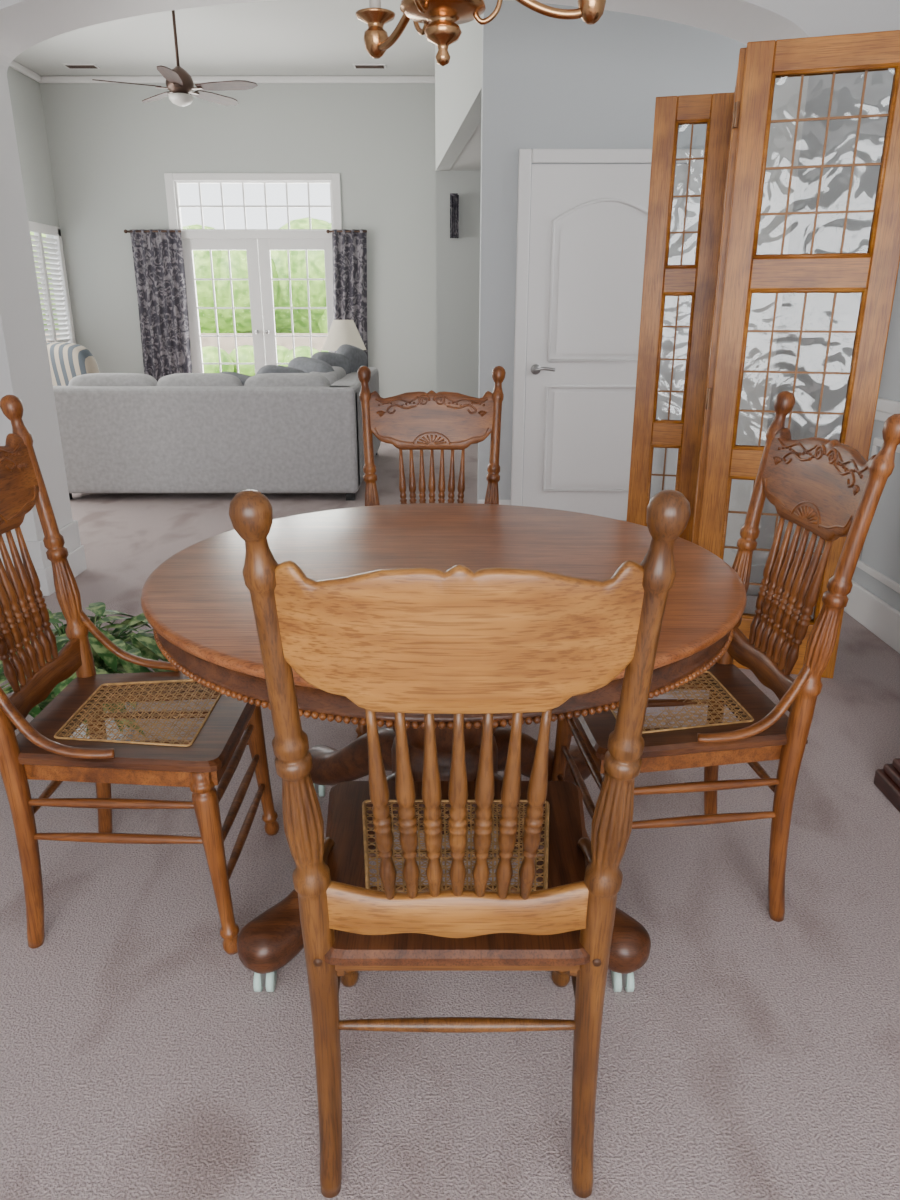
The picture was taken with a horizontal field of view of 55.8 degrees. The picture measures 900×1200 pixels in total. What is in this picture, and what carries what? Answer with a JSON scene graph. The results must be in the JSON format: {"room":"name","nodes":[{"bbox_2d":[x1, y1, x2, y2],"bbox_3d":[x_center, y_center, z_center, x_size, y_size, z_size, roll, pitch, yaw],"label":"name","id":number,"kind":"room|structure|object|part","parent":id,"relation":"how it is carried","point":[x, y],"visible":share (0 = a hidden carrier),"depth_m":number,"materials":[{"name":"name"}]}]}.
{"room":"dining room","nodes":[
{"label":"dining room","id":0,"kind":"room"},
{"bbox_2d":[7,66,67,342],"bbox_3d":[-4.620,-2.999,6.958,0.120,3.700,6.730,0,19,0],"label":"wall","id":1,"kind":"structure","parent":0,"point":[25,92],"depth_m":9.31,"materials":[{"name":"white paint"}]},
{"bbox_2d":[9,60,40,81],"bbox_3d":[-4.535,-4.687,6.287,0.050,0.070,6.560,0,19,0],"label":"crown molding","id":2,"kind":"structure","parent":1,"relation":"attached to","point":[13,64],"depth_m":9.04,"materials":[{"name":"white"}]},
{"bbox_2d":[29,221,75,343],"bbox_3d":[-4.560,-3.505,9.597,0.060,1.380,1.110,0,19,0],"label":"window","id":3,"kind":"structure","parent":1,"relation":"in","point":[38,229],"depth_m":9.72,"materials":[{"name":"white wood"}]},
{"bbox_2d":[31,235,70,342],"bbox_3d":[-4.567,-3.490,9.602,0.045,1.142,0.890,0,19,0],"label":"shutter slats","id":4,"kind":"object","parent":3,"relation":"attached to","point":[33,237],"visible":0.63,"depth_m":9.74,"materials":[{"name":"white wood"}]},
{"bbox_2d":[14,0,434,75],"bbox_3d":[-0.640,-4.732,6.155,8.080,0.100,7.120,0,19,0],"label":"ceiling","id":5,"kind":"structure","parent":0,"point":[275,37],"depth_m":8.31,"materials":[{"name":"grey paint"}]},
{"bbox_2d":[63,64,99,68],"bbox_3d":[-3.900,-5.650,9.001,0.340,0.016,0.140,0,19,0],"label":"ceiling vent","id":6,"kind":"object","parent":5,"relation":"in","point":[69,66],"visible":1,"depth_m":8.97,"materials":[{"name":"white"}]},
{"bbox_2d":[92,10,257,106],"bbox_3d":[-2.258,-4.565,7.060,1.316,0.805,1.298,0,19,0],"label":"ceiling fan","id":7,"kind":"object","parent":5,"relation":"hanging from","point":[179,83],"visible":0.94,"depth_m":7.12,"materials":[{"name":"brown metal"}]},
{"bbox_3d":[-2.635,-4.272,7.030,0.600,0.039,0.156,-8,21,-23],"label":"blade","id":8,"kind":"part","parent":7,"relation":"part of","materials":[{"name":"brown wood"}]},
{"bbox_3d":[-2.544,-4.418,7.455,0.156,0.039,0.600,-17,25,-40],"label":"blade","id":9,"kind":"part","parent":7,"relation":"part of","materials":[{"name":"brown wood"}]},
{"bbox_3d":[-2.236,-4.198,6.817,0.156,0.039,0.600,-2,19,-6],"label":"blade","id":10,"kind":"part","parent":7,"relation":"part of","materials":[{"name":"brown wood"}]},
{"bbox_3d":[-2.280,-4.617,7.083,0.230,0.720,0.230,0,19,0],"label":"motor","id":11,"kind":"part","parent":7,"relation":"part of","materials":[{"name":"brown metal"}]},
{"bbox_3d":[-2.280,-4.239,7.213,0.200,0.090,0.200,0,19,0],"label":"lamp shade","id":12,"kind":"part","parent":7,"relation":"part of","materials":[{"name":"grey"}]},
{"bbox_3d":[-2.088,-4.435,7.505,0.156,0.039,0.600,10,22,28],"label":"blade","id":13,"kind":"part","parent":7,"relation":"part of","materials":[{"name":"brown wood"}]},
{"bbox_3d":[-1.898,-4.299,7.110,0.600,0.039,0.156,4,19,11],"label":"blade","id":14,"kind":"part","parent":7,"relation":"part of","materials":[{"name":"brown wood"}]},
{"bbox_2d":[353,64,385,68],"bbox_3d":[-0.850,-5.650,9.001,0.340,0.016,0.140,0,19,0],"label":"ceiling vent","id":15,"kind":"object","parent":5,"relation":"in","point":[356,66],"visible":1,"depth_m":8.97,"materials":[{"name":"white"}]},
{"bbox_2d":[40,83,436,397],"bbox_3d":[-2.405,-4.075,10.083,4.550,3.700,0.120,0,19,0],"label":"wall","id":16,"kind":"structure","parent":0,"point":[111,151],"depth_m":9.72,"materials":[{"name":"grey paint"}]},
{"bbox_2d":[124,229,192,381],"bbox_3d":[-3.441,-3.298,10.205,0.662,2.112,0.155,0,19,0],"label":"curtain","id":17,"kind":"object","parent":16,"relation":"hanging from","point":[158,259],"visible":0.79,"depth_m":10.08,"materials":[{"name":"fabric"}]},
{"bbox_3d":[-3.441,-4.278,9.875,0.662,0.044,0.141,0,19,0],"label":"rod","id":18,"kind":"part","parent":17,"relation":"part of","materials":[{"name":"brown metal"}]},
{"bbox_2d":[182,239,265,374],"bbox_3d":[-2.724,-3.278,10.288,0.912,2.040,0.141,0,19,0],"label":"door","id":19,"kind":"structure","parent":16,"relation":"in","point":[250,245],"depth_m":10.20,"materials":[{"name":"white wood"}]},
{"bbox_2d":[39,76,434,82],"bbox_3d":[-2.345,-5.763,9.412,4.430,0.070,0.050,0,19,0],"label":"crown molding","id":20,"kind":"structure","parent":16,"relation":"attached to","point":[44,79],"depth_m":9.39,"materials":[{"name":"white"}]},
{"bbox_2d":[164,173,341,238],"bbox_3d":[-2.265,-3.592,10.170,2.010,2.730,0.030,0,19,0],"label":"window frame","id":21,"kind":"structure","parent":16,"relation":"attached to","point":[169,178],"depth_m":9.81,"materials":[{"name":"white wood"}]},
{"bbox_2d":[174,181,332,229],"bbox_3d":[-2.265,-4.579,9.888,1.830,0.560,0.060,0,19,0],"label":"window","id":22,"kind":"structure","parent":16,"relation":"in","point":[176,186],"depth_m":9.88,"materials":[{"name":"white"}]},
{"bbox_2d":[258,239,334,364],"bbox_3d":[-1.806,-3.278,10.288,0.912,2.040,0.141,0,19,0],"label":"door","id":23,"kind":"structure","parent":16,"relation":"in","point":[264,245],"depth_m":10.15,"materials":[{"name":"white wood"}]},
{"bbox_2d":[326,229,367,366],"bbox_3d":[-1.194,-3.286,10.169,0.464,2.112,0.144,4,19,12],"label":"curtain","id":24,"kind":"object","parent":16,"relation":"hanging from","point":[349,247],"visible":0.56,"depth_m":9.99,"materials":[{"name":"fabric"}]},
{"bbox_3d":[-1.196,-4.278,9.875,0.472,0.044,0.141,0,19,0],"label":"rod","id":25,"kind":"part","parent":24,"relation":"part of","materials":[{"name":"brown metal"}]},
{"bbox_2d":[0,442,899,1199],"bbox_3d":[-0.630,-0.213,4.644,8.060,0.060,12.920,0,19,0],"label":"floor","id":26,"kind":"structure","parent":0,"point":[751,1055],"depth_m":1.62,"materials":[{"name":"carpet"}]},
{"bbox_2d":[46,342,98,385],"bbox_3d":[-3.514,-1.973,8.156,0.940,0.980,0.895,6,20,16],"label":"striped armchair","id":27,"kind":"object","parent":26,"relation":"on","point":[67,361],"visible":0.08,"depth_m":7.61,"materials":[{"name":"fabric"}]},
{"bbox_2d":[0,602,172,740],"bbox_3d":[-1.079,0.256,2.540,0.756,0.422,0.784,0,19,0],"label":"potted plant","id":28,"kind":"object","parent":26,"relation":"on","point":[142,644],"visible":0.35,"depth_m":2.48,"materials":[{"name":"green plant"}]},
{"bbox_3d":[-1.080,0.353,2.575,0.300,0.215,0.300,0,19,0],"label":"pot","id":29,"kind":"part","parent":28,"relation":"part of","materials":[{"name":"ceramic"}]},
{"bbox_2d":[0,395,278,954],"bbox_3d":[-0.707,0.148,1.812,0.536,1.104,0.480,0,19,0],"label":"dining chair","id":30,"kind":"object","parent":26,"relation":"on","point":[44,748],"visible":0.99,"depth_m":1.77,"materials":[{"name":"brown wood"}]},
{"bbox_3d":[-0.941,-0.211,1.688,0.062,0.188,0.414,0,19,0],"label":"crest rail","id":31,"kind":"part","parent":30,"relation":"part of","materials":[{"name":"brown wood"}]},
{"bbox_3d":[-0.906,0.215,1.618,0.140,1.103,0.051,-6,20,-17],"label":"post","id":32,"kind":"part","parent":30,"relation":"part of","materials":[{"name":"brown wood"}]},
{"bbox_3d":[-0.876,0.179,1.823,0.030,0.078,0.364,0,19,0],"label":"rail","id":33,"kind":"part","parent":30,"relation":"part of","materials":[{"name":"brown wood"}]},
{"bbox_3d":[-0.906,0.082,2.006,0.140,1.103,0.051,6,20,17],"label":"post","id":34,"kind":"part","parent":30,"relation":"part of","materials":[{"name":"brown wood"}]},
{"bbox_3d":[-0.665,0.252,1.848,0.451,0.030,0.458,0,19,0],"label":"seat frame","id":35,"kind":"part","parent":30,"relation":"part of","materials":[{"name":"brown wood"}]},
{"bbox_3d":[-0.660,0.237,1.843,0.292,0.005,0.329,0,19,0],"label":"cane seat","id":36,"kind":"part","parent":30,"relation":"part of","materials":[{"name":"beige wicker"}]},
{"bbox_3d":[-0.476,0.532,1.726,0.074,0.433,0.049,9,21,25],"label":"leg","id":37,"kind":"part","parent":30,"relation":"part of","materials":[{"name":"brown wood"}]},
{"bbox_3d":[-0.476,0.398,2.116,0.074,0.433,0.049,-9,21,-25],"label":"leg","id":38,"kind":"part","parent":30,"relation":"part of","materials":[{"name":"brown wood"}]},
{"bbox_2d":[53,344,380,499],"bbox_3d":[-1.700,-1.498,6.761,2.120,0.991,2.100,0,19,0],"label":"sectional sofa","id":39,"kind":"object","parent":26,"relation":"on","point":[296,427],"visible":0.98,"depth_m":5.81,"materials":[{"name":"fabric"}]},
{"bbox_2d":[68,373,156,385],"bbox_3d":[-2.347,-1.371,5.979,0.597,0.430,0.260,0,19,0],"label":"cushion","id":40,"kind":"object","parent":39,"relation":"on","point":[93,379],"depth_m":5.82,"materials":[{"name":"fabric"}]},
{"bbox_2d":[156,373,242,385],"bbox_3d":[-1.740,-1.371,5.979,0.597,0.430,0.260,0,19,0],"label":"cushion","id":41,"kind":"object","parent":39,"relation":"on","point":[179,379],"depth_m":5.82,"materials":[{"name":"fabric"}]},
{"bbox_3d":[-1.700,-1.108,5.890,2.120,0.720,0.200,0,19,0],"label":"panel","id":42,"kind":"part","parent":39,"relation":"part of","materials":[{"name":"fabric"}]},
{"bbox_2d":[220,371,251,385],"bbox_3d":[-1.500,-1.432,6.064,0.420,0.360,0.160,11,35,-10],"label":"throw pillow","id":43,"kind":"object","parent":39,"relation":"on","point":[242,378],"depth_m":5.94,"materials":[{"name":"fabric"}]},
{"bbox_2d":[256,365,304,374],"bbox_3d":[-1.220,-1.519,6.193,0.420,0.360,0.160,4,30,-25],"label":"throw pillow","id":44,"kind":"object","parent":39,"relation":"on","point":[267,368],"depth_m":6.06,"materials":[{"name":"fabric"}]},
{"bbox_2d":[244,373,329,385],"bbox_3d":[-1.133,-1.371,5.979,0.597,0.430,0.260,0,19,0],"label":"cushion","id":45,"kind":"object","parent":39,"relation":"on","point":[261,379],"depth_m":5.82,"materials":[{"name":"fabric"}]},
{"bbox_2d":[287,356,333,372],"bbox_3d":[-1.050,-1.654,6.463,0.420,0.360,0.160,19,37,23],"label":"throw pillow","id":46,"kind":"object","parent":39,"relation":"on","point":[306,364],"depth_m":6.33,"materials":[{"name":"fabric"}]},
{"bbox_2d":[310,366,345,384],"bbox_3d":[-0.950,-1.564,6.632,0.260,0.480,0.720,0,19,0],"label":"cushion","id":47,"kind":"object","parent":39,"relation":"on","point":[333,374],"depth_m":6.31,"materials":[{"name":"fabric"}]},
{"bbox_2d":[311,352,350,373],"bbox_3d":[-0.980,-1.820,6.883,0.160,0.360,0.420,24,22,33],"label":"throw pillow","id":48,"kind":"object","parent":39,"relation":"on","point":[339,359],"depth_m":6.81,"materials":[{"name":"fabric"}]},
{"bbox_2d":[336,344,366,371],"bbox_3d":[-0.850,-1.955,7.153,0.160,0.360,0.420,22,14,17],"label":"throw pillow","id":49,"kind":"object","parent":39,"relation":"on","point":[356,358],"depth_m":7.03,"materials":[{"name":"fabric"}]},
{"bbox_3d":[-0.750,-1.421,6.798,0.220,0.720,2.080,0,19,0],"label":"panel","id":50,"kind":"part","parent":39,"relation":"part of","materials":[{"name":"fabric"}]},
{"bbox_2d":[356,366,505,738],"bbox_3d":[-0.060,-0.154,2.689,0.480,1.104,0.536,0,19,0],"label":"dining chair","id":51,"kind":"object","parent":26,"relation":"on","point":[410,421],"visible":0.52,"depth_m":2.78,"materials":[{"name":"brown wood"}]},
{"bbox_3d":[-0.267,0.238,2.579,0.049,0.433,0.074,9,21,25],"label":"leg","id":52,"kind":"part","parent":51,"relation":"part of","materials":[{"name":"brown wood"}]},
{"bbox_3d":[-0.265,-0.218,2.877,0.051,1.103,0.140,-6,20,-17],"label":"post","id":53,"kind":"part","parent":51,"relation":"part of","materials":[{"name":"brown wood"}]},
{"bbox_3d":[-0.060,-0.589,2.786,0.414,0.188,0.062,0,19,0],"label":"crest rail","id":54,"kind":"part","parent":51,"relation":"part of","materials":[{"name":"brown wood"}]},
{"bbox_3d":[0.145,-0.218,2.877,0.051,1.103,0.140,6,20,17],"label":"post","id":55,"kind":"part","parent":51,"relation":"part of","materials":[{"name":"brown wood"}]},
{"bbox_2d":[141,503,746,991],"bbox_3d":[-0.012,0.291,1.898,1.238,0.773,1.241,0,19,0],"label":"dining table","id":56,"kind":"object","parent":26,"relation":"on","point":[197,603],"visible":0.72,"depth_m":1.75,"materials":[{"name":"brown wood"}]},
{"bbox_2d":[229,490,690,1197],"bbox_3d":[0.010,0.328,1.290,0.480,1.104,0.536,0,19,0],"label":"dining chair","id":57,"kind":"object","parent":26,"relation":"on","point":[458,641],"visible":1,"depth_m":1.04,"materials":[{"name":"brown wood"}]},
{"bbox_3d":[-0.195,0.393,1.102,0.051,1.103,0.140,6,20,17],"label":"post","id":58,"kind":"part","parent":57,"relation":"part of","materials":[{"name":"brown wood"}]},
{"bbox_3d":[-0.197,0.569,1.617,0.049,0.433,0.074,-9,21,-25],"label":"leg","id":59,"kind":"part","parent":57,"relation":"part of","materials":[{"name":"brown wood"}]},
{"bbox_3d":[0.010,0.402,1.365,0.329,0.005,0.292,0,19,0],"label":"cane seat","id":60,"kind":"part","parent":57,"relation":"part of","materials":[{"name":"beige wicker"}]},
{"bbox_3d":[0.010,0.418,1.365,0.458,0.030,0.451,0,19,0],"label":"seat frame","id":61,"kind":"part","parent":57,"relation":"part of","materials":[{"name":"brown wood"}]},
{"bbox_3d":[0.010,0.414,1.141,0.364,0.078,0.030,0,19,0],"label":"rail","id":62,"kind":"part","parent":57,"relation":"part of","materials":[{"name":"brown wood"}]},
{"bbox_3d":[0.010,0.045,0.945,0.414,0.188,0.062,0,19,0],"label":"crest rail","id":63,"kind":"part","parent":57,"relation":"part of","materials":[{"name":"brown wood"}]},
{"bbox_3d":[0.216,0.569,1.617,0.049,0.433,0.074,9,21,25],"label":"leg","id":64,"kind":"part","parent":57,"relation":"part of","materials":[{"name":"brown wood"}]},
{"bbox_3d":[0.215,0.393,1.102,0.051,1.103,0.140,-6,20,-17],"label":"post","id":65,"kind":"part","parent":57,"relation":"part of","materials":[{"name":"brown wood"}]},
{"bbox_2d":[551,391,899,921],"bbox_3d":[0.535,0.127,1.874,0.536,1.104,0.480,-2,19,-5],"label":"dining chair","id":66,"kind":"object","parent":26,"relation":"on","point":[827,488],"visible":0.81,"depth_m":1.78,"materials":[{"name":"brown wood"}]},
{"bbox_3d":[0.286,0.383,2.158,0.074,0.433,0.049,7,20,21],"label":"leg","id":67,"kind":"part","parent":66,"relation":"part of","materials":[{"name":"brown wood"}]},
{"bbox_3d":[0.323,0.517,1.769,0.074,0.433,0.049,-12,22,-30],"label":"leg","id":68,"kind":"part","parent":66,"relation":"part of","materials":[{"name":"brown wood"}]},
{"bbox_3d":[0.493,0.232,1.907,0.451,0.030,0.458,-2,19,-5],"label":"seat frame","id":69,"kind":"part","parent":66,"relation":"part of","materials":[{"name":"brown wood"}]},
{"bbox_3d":[0.488,0.217,1.901,0.292,0.005,0.329,-2,19,-5],"label":"cane seat","id":70,"kind":"part","parent":66,"relation":"part of","materials":[{"name":"beige wicker"}]},
{"bbox_3d":[0.715,0.054,2.084,0.140,1.103,0.051,-8,21,-22],"label":"post","id":71,"kind":"part","parent":66,"relation":"part of","materials":[{"name":"brown wood"}]},
{"bbox_3d":[0.703,0.153,1.899,0.030,0.078,0.364,-2,19,-5],"label":"rail","id":72,"kind":"part","parent":66,"relation":"part of","materials":[{"name":"brown wood"}]},
{"bbox_3d":[0.768,-0.239,1.770,0.062,0.188,0.414,-2,19,-5],"label":"crest rail","id":73,"kind":"part","parent":66,"relation":"part of","materials":[{"name":"brown wood"}]},
{"bbox_3d":[0.751,0.188,1.698,0.140,1.103,0.051,4,19,13],"label":"post","id":74,"kind":"part","parent":66,"relation":"part of","materials":[{"name":"brown wood"}]},
{"bbox_2d":[626,30,899,678],"bbox_3d":[1.016,-0.811,3.155,0.419,2.040,1.054,-8,20,-22],"label":"glass screen","id":75,"kind":"object","parent":26,"relation":"on","point":[725,274],"visible":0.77,"depth_m":2.86,"materials":[{"name":"brown wood"}]},
{"bbox_2d":[874,758,899,811],"bbox_3d":[1.460,0.267,1.789,0.520,0.890,1.020,0,19,0],"label":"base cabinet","id":76,"kind":"object","parent":26,"relation":"on","point":[887,779],"visible":1,"depth_m":2.34,"materials":[{"name":"brown wood"}]},
{"bbox_3d":[-1.080,-2.020,8.876,0.540,0.600,0.540,0,19,0],"label":"side table","id":77,"kind":"object","parent":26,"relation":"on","visible":0},
{"bbox_2d":[322,320,365,350],"bbox_3d":[-1.080,-2.568,8.687,0.450,0.560,0.450,0,19,0],"label":"table lamp","id":78,"kind":"object","parent":77,"relation":"on","point":[341,332],"visible":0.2,"depth_m":8.51,"materials":[{"name":"fabric"}]},
{"bbox_2d":[0,0,899,563],"bbox_3d":[-0.680,-1.840,3.592,7.960,3.700,0.390,0,19,0],"label":"wall","id":79,"kind":"structure","parent":0,"point":[25,372],"depth_m":3.60,"materials":[{"name":"white paint"}]},
{"bbox_2d":[0,520,86,595],"bbox_3d":[-3.217,-0.211,4.146,2.685,0.260,0.438,0,19,0],"label":"baseboard","id":80,"kind":"structure","parent":79,"relation":"attached to","point":[76,559],"depth_m":4.00,"materials":[{"name":"white wood"}]},
{"bbox_2d":[478,500,510,504],"bbox_3d":[0.279,-0.562,5.349,0.203,0.140,0.018,0,19,0],"label":"baseboard","id":81,"kind":"structure","parent":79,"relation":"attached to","point":[501,502],"depth_m":5.32,"materials":[{"name":"white wood"}]},
{"bbox_2d":[522,164,687,519],"bbox_3d":[0.890,-1.462,5.044,0.870,2.020,0.010,0,19,0],"label":"door","id":82,"kind":"structure","parent":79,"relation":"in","point":[556,189],"depth_m":5.00,"materials":[{"name":"white wood"}]},
{"bbox_2d":[531,364,554,374],"bbox_3d":[0.551,-1.366,5.042,0.141,0.060,0.060,0,19,0],"label":"door lever","id":83,"kind":"object","parent":82,"relation":"attached to","point":[535,369],"depth_m":5.03,"materials":[{"name":"silver metal"}]},
{"bbox_2d":[511,149,703,505],"bbox_3d":[0.890,-1.490,5.025,1.020,2.105,0.028,0,19,0],"label":"door frame","id":84,"kind":"structure","parent":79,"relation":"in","point":[602,252],"depth_m":4.97,"materials":[{"name":"white wood"}]},
{"bbox_2d":[435,15,481,391],"bbox_3d":[0.016,-3.198,7.536,0.255,3.700,5.515,-1,19,-3],"label":"wall","id":85,"kind":"structure","parent":0,"point":[458,83],"depth_m":6.67,"materials":[{"name":"white paint"}]},
{"bbox_2d":[450,193,458,237],"bbox_3d":[0.040,-3.494,7.733,0.080,0.372,0.042,0,19,0],"label":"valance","id":86,"kind":"object","parent":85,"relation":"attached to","point":[454,197],"visible":1,"depth_m":7.73,"materials":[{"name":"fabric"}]},
{"bbox_2d":[449,123,480,170],"bbox_3d":[1.595,-3.391,6.193,3.410,0.050,3.080,0,19,0],"label":"ceiling","id":87,"kind":"structure","parent":0,"point":[469,159],"depth_m":6.94,"materials":[{"name":"grey paint"}]},
{"bbox_2d":[449,171,480,397],"bbox_3d":[1.645,-3.323,7.899,3.310,3.700,0.100,0,19,0],"label":"wall","id":88,"kind":"structure","parent":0,"point":[464,251],"depth_m":7.98,"materials":[{"name":"grey paint"}]},
{"bbox_2d":[477,0,746,520],"bbox_3d":[1.739,-2.276,4.859,3.123,3.700,0.170,0,19,0],"label":"wall","id":89,"kind":"structure","parent":0,"point":[548,82],"depth_m":4.61,"materials":[{"name":"white paint"}]},
{"bbox_2d":[852,263,899,611],"bbox_3d":[1.830,-0.399,0.867,0.120,2.750,5.700,0,19,0],"label":"wall","id":90,"kind":"structure","parent":0,"point":[881,547],"depth_m":3.43,"materials":[{"name":"grey paint"}]},
{"bbox_2d":[723,543,899,653],"bbox_3d":[1.576,0.767,1.475,0.388,0.150,6.090,0,19,0],"label":"baseboard","id":91,"kind":"structure","parent":90,"relation":"attached to","point":[883,620],"depth_m":3.56,"materials":[{"name":"white wood"}]},
{"bbox_2d":[856,438,899,593],"bbox_3d":[1.763,0.205,1.816,0.014,0.550,3.800,0,19,0],"label":"frames","id":92,"kind":"object","parent":90,"relation":"attached to","point":[877,442],"visible":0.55,"depth_m":3.49,"materials":[{"name":"white wood"}]},
{"bbox_2d":[874,397,899,421],"bbox_3d":[1.755,0.064,1.027,0.030,0.090,5.700,0,19,0],"label":"chair rail","id":93,"kind":"object","parent":90,"relation":"attached to","point":[885,408],"depth_m":3.40,"materials":[{"name":"white"}]},
{"bbox_3d":[-0.405,-1.727,0.347,4.590,0.100,5.820,0,19,0],"label":"ceiling","id":94,"kind":"structure","parent":0,"visible":0},
{"bbox_2d":[355,0,605,65],"bbox_3d":[0.048,-1.422,1.274,0.455,1.080,0.509,0,19,0],"label":"chandelier","id":95,"kind":"object","parent":94,"relation":"hanging from","point":[441,19],"visible":1,"depth_m":1.43,"materials":[{"name":"gold metal"}]},
{"label":"outside","id":96,"kind":"structure","parent":0,"visible":0},
{"bbox_3d":[-2.500,-10.240,33.977,55.000,0.040,49.080,0,19,0],"label":"lawn","id":97,"kind":"structure","parent":96,"visible":0},
{"bbox_2d":[30,217,331,332],"bbox_3d":[-4.708,-8.408,23.982,27.035,4.693,5.636,0,19,-1],"label":"trees","id":98,"kind":"object","parent":97,"relation":"on","point":[238,258],"visible":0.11,"depth_m":22.30,"materials":[{"name":"green plant"}]},
{"bbox_2d":[45,333,327,353],"bbox_3d":[-4.000,-5.315,18.370,20.000,0.850,0.200,0,19,0],"label":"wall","id":99,"kind":"structure","parent":97,"relation":"on","point":[227,344],"depth_m":18.20,"materials":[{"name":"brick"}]},
{"bbox_2d":[202,345,328,375],"bbox_3d":[-4.490,-4.797,17.403,13.906,0.800,1.333,0,19,0],"label":"hedge","id":100,"kind":"object","parent":97,"relation":"on","point":[245,352],"visible":0.1,"depth_m":17.01,"materials":[{"name":"green plant"}]}
]}

